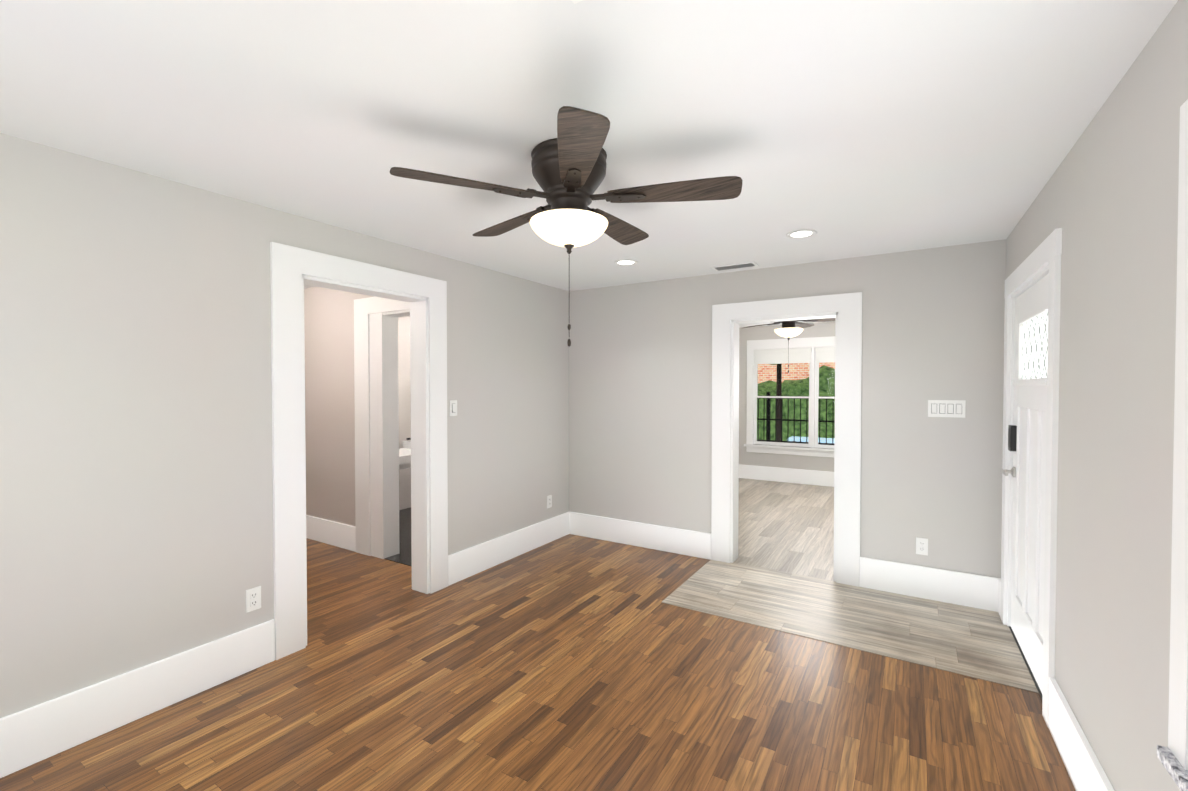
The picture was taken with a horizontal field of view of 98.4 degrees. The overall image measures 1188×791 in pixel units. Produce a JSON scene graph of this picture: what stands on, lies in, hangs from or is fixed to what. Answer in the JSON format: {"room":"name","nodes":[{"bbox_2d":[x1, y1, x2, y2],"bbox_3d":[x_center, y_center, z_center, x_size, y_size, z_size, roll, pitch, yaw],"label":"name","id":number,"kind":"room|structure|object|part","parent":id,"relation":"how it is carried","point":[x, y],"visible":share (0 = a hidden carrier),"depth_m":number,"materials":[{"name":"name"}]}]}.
{"room":"empty living room","nodes":[
{"label":"empty living room","id":0,"kind":"room"},
{"bbox_2d":[0,133,567,717],"bbox_3d":[-1.646,0.207,2.976,0.160,2.400,5.370,1,1,32],"label":"wall","id":1,"kind":"structure","parent":0,"point":[136,503],"depth_m":2.32,"materials":[{"name":"paint"}]},
{"bbox_2d":[0,619,274,777],"bbox_3d":[-2.294,1.317,1.778,0.018,0.220,2.240,1,1,32],"label":"baseboard","id":2,"kind":"structure","parent":1,"relation":"attached to","point":[40,732],"depth_m":2.21,"materials":[{"name":"paint"}]},
{"bbox_2d":[246,586,260,612],"bbox_3d":[-1.757,1.052,2.647,0.011,0.115,0.070,1,1,32],"label":"electrical outlet","id":3,"kind":"object","parent":1,"relation":"attached to","point":[253,598],"visible":1,"depth_m":2.64,"materials":[{"name":"white plastic"}]},
{"bbox_2d":[270,242,447,659],"bbox_3d":[-1.464,0.292,3.270,0.200,2.220,1.190,1,1,32],"label":"door frame","id":4,"kind":"structure","parent":1,"relation":"attached to","point":[294,271],"depth_m":2.94,"materials":[{"name":"paint"}]},
{"bbox_2d":[449,400,456,415],"bbox_3d":[-1.037,0.093,3.791,0.014,0.115,0.070,1,1,32],"label":"light switch","id":5,"kind":"object","parent":1,"relation":"attached to","point":[453,407],"visible":1,"depth_m":3.78,"materials":[{"name":"white plastic"}]},
{"bbox_2d":[448,512,571,585],"bbox_3d":[-0.656,1.273,4.422,0.018,0.220,1.580,1,1,32],"label":"baseboard","id":6,"kind":"structure","parent":1,"relation":"attached to","point":[463,564],"depth_m":4.27,"materials":[{"name":"paint"}]},
{"bbox_2d":[547,495,551,507],"bbox_3d":[-0.417,0.997,4.810,0.011,0.115,0.070,1,1,32],"label":"electrical outlet","id":7,"kind":"object","parent":1,"relation":"attached to","point":[549,501],"visible":1,"depth_m":4.81,"materials":[{"name":"white plastic"}]},
{"bbox_2d":[304,287,410,525],"bbox_3d":[-2.353,0.177,4.767,2.930,2.400,0.150,1,1,32],"label":"wall","id":8,"kind":"structure","parent":0,"point":[329,400],"depth_m":4.64,"materials":[{"name":"paint"}]},
{"bbox_2d":[306,515,355,551],"bbox_3d":[-2.806,1.264,4.966,1.670,0.220,0.018,1,1,32],"label":"baseboard","id":9,"kind":"structure","parent":8,"relation":"attached to","point":[341,535],"depth_m":4.71,"materials":[{"name":"paint"}]},
{"bbox_2d":[354,297,409,558],"bbox_3d":[-1.587,0.275,4.283,1.105,2.220,0.172,1,1,32],"label":"door frame","id":10,"kind":"structure","parent":8,"relation":"attached to","point":[376,395],"depth_m":4.39,"materials":[{"name":"paint"}]},
{"bbox_2d":[384,507,411,565],"bbox_3d":[-1.608,1.368,5.183,2.080,0.004,1.610,1,1,32],"label":"floor","id":11,"kind":"structure","parent":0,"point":[403,556],"depth_m":4.85,"materials":[{"name":"grey"}]},
{"bbox_2d":[399,438,410,534],"bbox_3d":[-2.002,0.906,5.326,0.550,0.916,0.550,1,1,32],"label":"sink","id":12,"kind":"object","parent":11,"relation":"on","point":[405,457],"visible":0.02,"depth_m":5.13,"materials":[{"name":"white ceramic"}]},
{"bbox_2d":[0,534,1075,790],"bbox_3d":[-1.407,1.461,2.755,6.780,0.100,5.210,1,1,32],"label":"floor","id":13,"kind":"structure","parent":0,"point":[570,662],"depth_m":2.33,"materials":[{"name":"brown wood"}]},
{"bbox_2d":[662,560,1038,692],"bbox_3d":[1.563,1.399,3.381,1.970,0.003,1.025,1,1,32],"label":"floor","id":14,"kind":"structure","parent":13,"relation":"on","point":[977,643],"depth_m":3.23,"materials":[{"name":"beige wood"}]},
{"bbox_2d":[0,0,1177,327],"bbox_3d":[-0.232,-1.078,4.449,6.950,0.120,9.400,1,1,32],"label":"ceiling","id":15,"kind":"structure","parent":0,"point":[850,128],"depth_m":1.72,"materials":[{"name":"paint"}]},
{"bbox_2d":[390,106,742,346],"bbox_3d":[-0.085,-0.590,2.135,1.316,0.779,1.273,1,1,32],"label":"ceiling fan","id":16,"kind":"object","parent":15,"relation":"hanging from","point":[568,164],"visible":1,"depth_m":1.99,"materials":[{"name":"brown wood"}]},
{"bbox_3d":[-0.102,-0.409,2.097,0.044,0.419,0.044,1,1,32],"label":"chain","id":17,"kind":"part","parent":16,"relation":"part of","materials":[{"name":"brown metal"}]},
{"bbox_3d":[-0.102,-0.661,2.093,0.320,0.100,0.320,1,1,32],"label":"lamp shade","id":18,"kind":"part","parent":16,"relation":"part of","materials":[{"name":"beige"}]},
{"bbox_2d":[614,260,637,265],"bbox_3d":[0.241,-1.004,3.875,0.176,0.006,0.176,1,1,32],"label":"recessed light","id":19,"kind":"object","parent":15,"relation":"in","point":[626,262],"visible":1,"depth_m":3.87,"materials":[{"name":"white"}]},
{"bbox_2d":[711,261,758,270],"bbox_3d":[1.096,-1.003,3.992,0.330,0.013,0.140,1,1,32],"label":"ceiling vent","id":20,"kind":"object","parent":15,"relation":"in","point":[735,266],"visible":0.98,"depth_m":3.97,"materials":[{"name":"white metal"}]},
{"bbox_2d":[743,318,834,372],"bbox_3d":[2.305,-0.653,5.981,1.299,0.779,1.306,1,1,32],"label":"ceiling fan","id":21,"kind":"object","parent":15,"relation":"hanging from","point":[788,329],"visible":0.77,"depth_m":5.91,"materials":[{"name":"brown wood"}]},
{"bbox_3d":[2.269,-0.725,5.976,0.320,0.100,0.320,1,1,32],"label":"lamp shade","id":22,"kind":"part","parent":21,"relation":"part of","materials":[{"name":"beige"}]},
{"bbox_3d":[2.269,-0.473,5.980,0.044,0.419,0.044,1,1,32],"label":"chain","id":23,"kind":"part","parent":21,"relation":"part of","materials":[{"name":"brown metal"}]},
{"bbox_2d":[786,229,816,238],"bbox_3d":[1.275,-0.992,3.152,0.176,0.006,0.176,1,1,32],"label":"recessed light","id":24,"kind":"object","parent":15,"relation":"in","point":[797,234],"visible":1,"depth_m":3.15,"materials":[{"name":"white plastic"}]},
{"bbox_2d":[733,478,833,580],"bbox_3d":[2.298,1.405,5.990,4.170,0.103,4.185,1,1,32],"label":"floor","id":25,"kind":"structure","parent":0,"point":[785,527],"depth_m":5.30,"materials":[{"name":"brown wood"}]},
{"bbox_2d":[739,322,834,471],"bbox_3d":[3.337,0.129,7.646,4.170,2.400,0.160,1,1,32],"label":"wall","id":26,"kind":"structure","parent":0,"point":[826,329],"depth_m":7.95,"materials":[{"name":"paint"}]},
{"bbox_2d":[739,464,833,486],"bbox_3d":[3.294,1.220,7.586,3.880,0.220,0.018,1,1,32],"label":"baseboard","id":27,"kind":"structure","parent":26,"relation":"attached to","point":[789,475],"depth_m":7.79,"materials":[{"name":"paint"}]},
{"bbox_2d":[744,336,834,457],"bbox_3d":[3.266,0.019,7.635,2.000,1.760,0.190,1,1,32],"label":"window","id":28,"kind":"structure","parent":26,"relation":"in","point":[814,391],"depth_m":7.79,"materials":[{"name":"paint"}]},
{"bbox_2d":[754,347,834,363],"bbox_3d":[3.260,-0.597,7.614,1.736,0.223,0.035,1,1,32],"label":"roller blind","id":29,"kind":"object","parent":28,"relation":"attached to","point":[796,355],"visible":0.62,"depth_m":7.75,"materials":[{"name":"white fabric"}]},
{"bbox_2d":[568,239,1005,577],"bbox_3d":[1.350,0.187,4.184,3.620,2.400,0.160,1,1,32],"label":"wall","id":30,"kind":"structure","parent":0,"point":[640,354],"depth_m":3.69,"materials":[{"name":"paint"}]},
{"bbox_2d":[572,512,710,559],"bbox_3d":[0.381,1.268,4.698,1.430,0.220,0.018,1,1,32],"label":"baseboard","id":31,"kind":"structure","parent":30,"relation":"attached to","point":[657,537],"depth_m":4.64,"materials":[{"name":"paint"}]},
{"bbox_2d":[711,292,861,586],"bbox_3d":[1.511,0.319,4.086,1.110,2.140,0.200,1,1,32],"label":"door frame","id":32,"kind":"structure","parent":30,"relation":"attached to","point":[844,310],"depth_m":3.91,"materials":[{"name":"paint"}]},
{"bbox_2d":[916,537,927,555],"bbox_3d":[2.261,1.041,3.533,0.070,0.115,0.011,1,1,32],"label":"electrical outlet","id":33,"kind":"object","parent":30,"relation":"attached to","point":[921,546],"visible":1,"depth_m":3.53,"materials":[{"name":"white plastic"}]},
{"bbox_2d":[860,557,1000,611],"bbox_3d":[2.283,1.288,3.519,0.815,0.220,0.018,1,1,32],"label":"baseboard","id":34,"kind":"structure","parent":30,"relation":"attached to","point":[953,587],"depth_m":3.50,"materials":[{"name":"paint"}]},
{"bbox_2d":[928,400,965,417],"bbox_3d":[2.372,0.089,3.447,0.205,0.114,0.014,1,1,32],"label":"light switch","id":35,"kind":"object","parent":30,"relation":"attached to","point":[947,408],"visible":1,"depth_m":3.44,"materials":[{"name":"white plastic"}]},
{"bbox_2d":[1006,0,1187,790],"bbox_3d":[1.329,0.242,0.865,0.250,2.400,5.510,1,1,31],"label":"wall","id":36,"kind":"structure","parent":0,"point":[1106,200],"depth_m":1.55,"materials":[{"name":"paint"}]},
{"bbox_2d":[1011,273,1048,692],"bbox_3d":[2.286,0.415,2.667,0.062,1.978,0.952,1,1,31],"label":"front door","id":37,"kind":"structure","parent":36,"relation":"in","point":[1028,522],"depth_m":2.71,"materials":[{"name":"paint"}]},
{"bbox_2d":[1001,466,1015,476],"bbox_3d":[2.435,0.451,3.003,0.062,0.064,0.147,1,1,31],"label":"door lever","id":38,"kind":"object","parent":37,"relation":"attached to","point":[1012,471],"visible":1,"depth_m":3.01,"materials":[{"name":"grey metal"}]},
{"bbox_2d":[1008,425,1016,450],"bbox_3d":[2.470,0.251,3.027,0.030,0.150,0.068,1,1,31],"label":"keypad","id":39,"kind":"object","parent":37,"relation":"attached to","point":[1012,435],"visible":1,"depth_m":3.00,"materials":[{"name":"black plastic"}]},
{"bbox_3d":[2.294,-0.248,2.651,0.009,0.323,0.716,1,1,31],"label":"front door glass pane","id":40,"kind":"part","parent":37,"relation":"part of","materials":[{"name":"glass"}]},
{"bbox_2d":[1000,228,1061,726],"bbox_3d":[2.364,0.353,2.620,0.270,2.120,1.220,1,1,31],"label":"door frame","id":41,"kind":"structure","parent":36,"relation":"attached to","point":[1041,261],"depth_m":2.24,"materials":[{"name":"paint"}]},
{"bbox_2d":[998,579,1113,790],"bbox_3d":[1.276,1.329,1.056,0.018,0.220,5.232,1,1,31],"label":"baseboard","id":42,"kind":"structure","parent":36,"relation":"attached to","point":[1084,768],"depth_m":1.89,"materials":[{"name":"paint"}]},
{"bbox_2d":[1157,745,1187,790],"bbox_3d":[1.073,0.861,0.647,0.125,0.030,1.285,1,1,31],"label":"sill","id":43,"kind":"structure","parent":36,"relation":"attached to","point":[1174,768],"depth_m":1.16,"materials":[{"name":"white stone"}]},
{"bbox_2d":[1168,99,1187,769],"bbox_3d":[1.078,0.091,0.631,0.095,1.509,1.285,1,1,31],"label":"window","id":44,"kind":"structure","parent":36,"relation":"in","point":[1178,713],"depth_m":1.18,"materials":[{"name":"paint"}]},
{"label":"outside","id":45,"kind":"structure","parent":0,"visible":0},
{"bbox_3d":[4.302,1.696,6.639,28.000,0.100,32.000,1,1,32],"label":"ground","id":46,"kind":"structure","parent":45,"visible":0},
{"bbox_2d":[757,364,834,440],"bbox_3d":[4.824,-0.212,11.869,6.244,4.260,3.186,1,1,32],"label":"bushes","id":47,"kind":"object","parent":46,"relation":"on","point":[792,386],"depth_m":11.85,"materials":[{"name":"green plant"}]},
{"bbox_2d":[757,392,834,444],"bbox_3d":[4.598,0.776,9.028,8.030,1.660,0.060,1,1,32],"label":"railing","id":48,"kind":"object","parent":46,"relation":"on","point":[768,401],"depth_m":9.62,"materials":[{"name":"black metal"}]},
{"bbox_2d":[758,362,834,383],"bbox_3d":[6.394,-2.122,13.750,16.000,7.300,0.400,1,1,32],"label":"brick building","id":49,"kind":"structure","parent":46,"relation":"on","point":[772,373],"depth_m":14.19,"materials":[{"name":"brick"}]},
{"bbox_2d":[788,436,834,442],"bbox_3d":[4.500,1.226,10.273,1.700,0.720,0.600,1,1,32],"label":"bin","id":50,"kind":"object","parent":46,"relation":"on","point":[822,440],"depth_m":10.20,"materials":[{"name":"blue"}]}
]}

